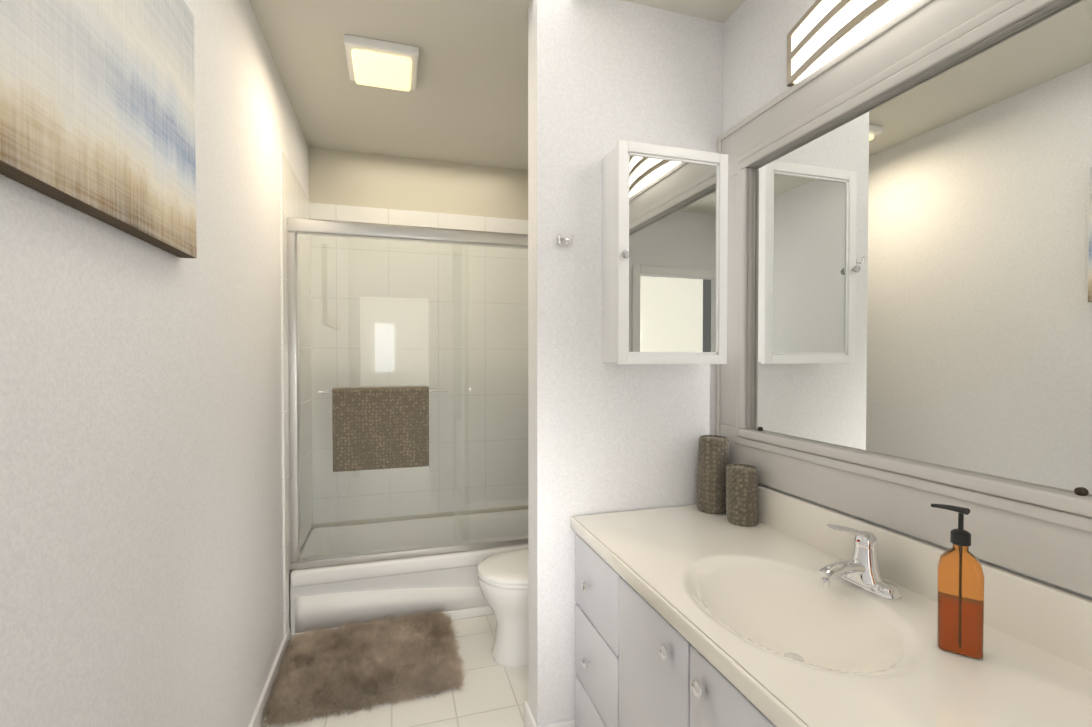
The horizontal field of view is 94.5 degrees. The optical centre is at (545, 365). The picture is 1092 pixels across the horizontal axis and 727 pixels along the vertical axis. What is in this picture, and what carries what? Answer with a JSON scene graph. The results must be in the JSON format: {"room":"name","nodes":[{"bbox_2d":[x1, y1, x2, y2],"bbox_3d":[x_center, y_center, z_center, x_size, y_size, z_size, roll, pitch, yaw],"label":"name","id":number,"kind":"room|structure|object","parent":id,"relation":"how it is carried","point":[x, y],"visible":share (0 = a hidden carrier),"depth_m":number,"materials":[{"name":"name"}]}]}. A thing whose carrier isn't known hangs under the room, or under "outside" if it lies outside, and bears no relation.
{"room":"bathroom","nodes":[
{"label":"bathroom","id":0,"kind":"room"},
{"bbox_2d":[0,0,310,726],"bbox_3d":[-0.874,0.028,1.031,0.120,2.580,4.320,0,1,-17],"label":"wall","id":1,"kind":"structure","parent":0,"point":[141,548],"depth_m":1.06,"materials":[{"name":"paint"}]},
{"bbox_2d":[0,0,196,257],"bbox_3d":[-0.710,-0.526,0.748,0.035,0.563,0.900,0,1,-17],"label":"picture","id":2,"kind":"object","parent":1,"relation":"attached to","point":[97,109],"visible":1,"depth_m":0.82,"materials":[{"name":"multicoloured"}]},
{"bbox_2d":[248,628,289,726],"bbox_3d":[-0.703,1.281,0.715,0.014,0.085,3.378,0,1,-17],"label":"baseboard","id":3,"kind":"structure","parent":1,"relation":"attached to","point":[257,718],"depth_m":1.94,"materials":[{"name":"white wood"}]},
{"bbox_2d":[283,573,288,636],"bbox_3d":[-1.180,1.127,2.292,0.010,0.342,0.077,0,1,-17],"label":"apron","id":4,"kind":"object","parent":1,"relation":"attached to","point":[286,605],"visible":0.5,"depth_m":2.27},
{"bbox_2d":[287,232,300,562],"bbox_3d":[-1.189,0.150,2.374,0.046,1.541,0.060,0,1,-17],"label":"jamb","id":5,"kind":"object","parent":1,"relation":"attached to","point":[294,393],"visible":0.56,"depth_m":2.35,"materials":[{"name":"silver metal"}]},
{"bbox_2d":[279,150,312,579],"bbox_3d":[-1.282,-0.004,2.614,0.010,1.908,0.789,0,1,-17],"label":"wall tile","id":6,"kind":"structure","parent":1,"relation":"attached to","point":[294,201],"depth_m":2.53,"materials":[{"name":"white tile"}]},
{"bbox_2d":[297,233,469,559],"bbox_3d":[-0.778,0.138,2.484,0.800,1.557,0.006,0,1,-17],"label":"glass","id":7,"kind":"object","parent":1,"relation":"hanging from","point":[438,403],"visible":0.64,"depth_m":2.47,"materials":[{"name":"clear glass"}]},
{"bbox_2d":[287,217,527,248],"bbox_3d":[-0.475,-0.658,2.576,1.536,0.068,0.068,0,1,-17],"label":"header","id":8,"kind":"object","parent":1,"relation":"attached to","point":[320,227],"visible":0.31,"depth_m":2.48,"materials":[{"name":"silver metal"}]},
{"bbox_2d":[290,534,527,569],"bbox_3d":[-0.475,0.934,2.601,1.536,0.035,0.060,0,1,-17],"label":"sill","id":9,"kind":"structure","parent":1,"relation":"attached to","point":[358,557],"depth_m":2.52,"materials":[{"name":"silver metal"}]},
{"bbox_2d":[453,244,527,541],"bbox_3d":[-0.134,0.135,2.704,0.720,1.557,0.006,0,1,-17],"label":"glass","id":10,"kind":"object","parent":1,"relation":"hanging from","point":[492,353],"visible":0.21,"depth_m":2.66,"materials":[{"name":"clear glass"}]},
{"bbox_2d":[262,614,528,726],"bbox_3d":[0.151,1.373,0.734,1.900,0.100,5.520,0,1,-17],"label":"floor","id":11,"kind":"structure","parent":0,"point":[492,693],"depth_m":1.95,"materials":[{"name":"tile"}]},
{"bbox_2d":[260,607,467,726],"bbox_3d":[-0.758,1.275,2.184,0.686,0.046,0.538,0,1,-17],"label":"bath rug","id":12,"kind":"object","parent":11,"relation":"on","point":[368,665],"visible":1,"depth_m":2.07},
{"bbox_2d":[290,509,527,640],"bbox_3d":[-0.562,1.118,2.893,1.524,0.340,0.712,0,1,-17],"label":"bathtub","id":13,"kind":"object","parent":11,"relation":"on","point":[332,596],"visible":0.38,"depth_m":2.53,"materials":[{"name":"white ceramic"}]},
{"bbox_2d":[477,548,528,666],"bbox_3d":[0.031,0.930,2.315,0.690,0.735,0.448,0,1,-17],"label":"toilet","id":14,"kind":"object","parent":11,"relation":"on","point":[503,580],"visible":0.23,"depth_m":2.18,"materials":[{"name":"white ceramic"}]},
{"bbox_2d":[571,484,1091,726],"bbox_3d":[0.568,0.862,1.131,0.624,0.908,1.435,0,1,-17],"label":"bathroom vanity","id":15,"kind":"object","parent":11,"relation":"on","point":[689,616],"visible":0.94,"depth_m":1.12,"materials":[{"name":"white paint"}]},
{"bbox_2d":[696,435,728,513],"bbox_3d":[0.593,0.384,1.793,0.108,0.262,0.106,0,1,-17],"label":"roll","id":16,"kind":"object","parent":15,"relation":"on","point":[713,457],"visible":0.98,"depth_m":1.75,"materials":[{"name":"grey fabric"}]},
{"bbox_2d":[726,464,758,526],"bbox_3d":[0.647,0.424,1.660,0.102,0.186,0.100,0,1,-17],"label":"roll","id":17,"kind":"object","parent":15,"relation":"on","point":[742,494],"visible":1,"depth_m":1.62,"materials":[{"name":"grey fabric"}]},
{"bbox_2d":[817,524,901,600],"bbox_3d":[0.718,0.449,1.198,0.159,0.150,0.172,0,1,-17],"label":"faucet","id":18,"kind":"object","parent":15,"relation":"on","point":[861,569],"visible":1,"depth_m":1.18,"materials":[{"name":"silver metal"}]},
{"bbox_2d":[931,503,983,658],"bbox_3d":[0.765,0.395,0.944,0.066,0.268,0.088,0,1,-17],"label":"soap dispenser","id":19,"kind":"object","parent":15,"relation":"on","point":[960,602],"visible":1,"depth_m":0.92,"materials":[{"name":"orange"}]},
{"bbox_2d":[308,147,527,529],"bbox_3d":[-0.627,-0.009,3.298,1.660,2.580,0.120,0,1,-17],"label":"wall","id":20,"kind":"structure","parent":0,"point":[347,178],"depth_m":3.16,"materials":[{"name":"beige paint"}]},
{"bbox_2d":[310,203,527,523],"bbox_3d":[-0.665,-0.013,3.218,1.538,1.908,0.010,0,1,-17],"label":"wall tile","id":21,"kind":"structure","parent":20,"relation":"attached to","point":[394,217],"depth_m":3.19,"materials":[{"name":"white tile"}]},
{"bbox_2d":[249,0,745,170],"bbox_3d":[-0.022,-1.316,1.266,1.900,0.100,4.320,0,1,-17],"label":"ceiling","id":22,"kind":"structure","parent":0,"point":[465,101],"depth_m":2.22,"materials":[{"name":"white paint"}]},
{"bbox_2d":[344,34,418,90],"bbox_3d":[-0.683,-1.248,2.112,0.280,0.062,0.280,0,1,-17],"label":"ceiling light","id":23,"kind":"object","parent":22,"relation":"attached to","point":[381,64],"visible":1,"depth_m":2.04,"materials":[{"name":"white plastic"}]},
{"bbox_2d":[528,0,722,725],"bbox_3d":[0.299,0.015,1.853,0.720,2.580,0.120,0,1,-17],"label":"wall","id":24,"kind":"structure","parent":0,"point":[604,76],"depth_m":1.74,"materials":[{"name":"paint"}]},
{"bbox_2d":[524,701,536,726],"bbox_3d":[-0.055,1.264,1.774,0.014,0.085,0.134,0,1,-17],"label":"baseboard","id":25,"kind":"structure","parent":24,"relation":"attached to","point":[529,720],"depth_m":1.78,"materials":[{"name":"white wood"}]},
{"bbox_2d":[537,718,574,726],"bbox_3d":[0.031,1.264,1.723,0.148,0.085,0.014,0,1,-17],"label":"baseboard","id":26,"kind":"structure","parent":24,"relation":"attached to","point":[568,723],"depth_m":1.73,"materials":[{"name":"white wood"}]},
{"bbox_2d":[556,234,573,244],"bbox_3d":[0.062,-0.422,1.690,0.058,0.029,0.041,0,1,-17],"label":"robe hook","id":27,"kind":"object","parent":24,"relation":"attached to","point":[562,241],"visible":1,"depth_m":1.70,"materials":[{"name":"silver metal"}]},
{"bbox_2d":[602,140,727,364],"bbox_3d":[0.410,-0.363,1.726,0.409,0.716,0.174,0,1,-17],"label":"upper cabinet","id":28,"kind":"object","parent":24,"relation":"attached to","point":[664,247],"visible":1,"depth_m":1.68,"materials":[{"name":"white wood"}]},
{"bbox_2d":[723,0,1091,599],"bbox_3d":[0.831,0.020,1.543,0.120,2.580,4.320,0,1,-17],"label":"wall","id":29,"kind":"structure","parent":0,"point":[755,32],"depth_m":1.70,"materials":[{"name":"paint"}]},
{"bbox_2d":[786,0,918,86],"bbox_3d":[0.824,-0.922,1.188,0.087,0.155,0.717,0,1,-17],"label":"sconce","id":30,"kind":"object","parent":29,"relation":"attached to","point":[821,33],"visible":0.96,"depth_m":1.35,"materials":[{"name":"white glass"}]},
{"bbox_2d":[716,0,1091,596],"bbox_3d":[0.850,-0.220,1.199,0.036,1.236,1.437,0,1,-17],"label":"vanity mirror","id":31,"kind":"object","parent":29,"relation":"attached to","point":[909,303],"visible":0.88,"depth_m":1.15,"materials":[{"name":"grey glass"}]},
{"bbox_3d":[-1.039,0.124,2.378,0.012,0.012,0.045,0,1,-17],"label":"post","id":32,"kind":"object","parent":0,"visible":0},
{"bbox_2d":[318,389,446,393],"bbox_3d":[-0.776,0.123,2.434,0.590,0.014,0.014,0,1,-17],"label":"shower towel bar","id":33,"kind":"object","parent":32,"relation":"attached to","point":[430,390],"visible":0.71,"depth_m":2.49,"materials":[{"name":"silver metal"}]},
{"bbox_2d":[332,386,428,471],"bbox_3d":[-0.790,0.299,2.432,0.441,0.393,0.044,0,1,-17],"label":"hanging towel","id":34,"kind":"object","parent":33,"relation":"hanging from","point":[373,428],"visible":1,"depth_m":2.41,"materials":[{"name":"brown fabric"}]}
]}

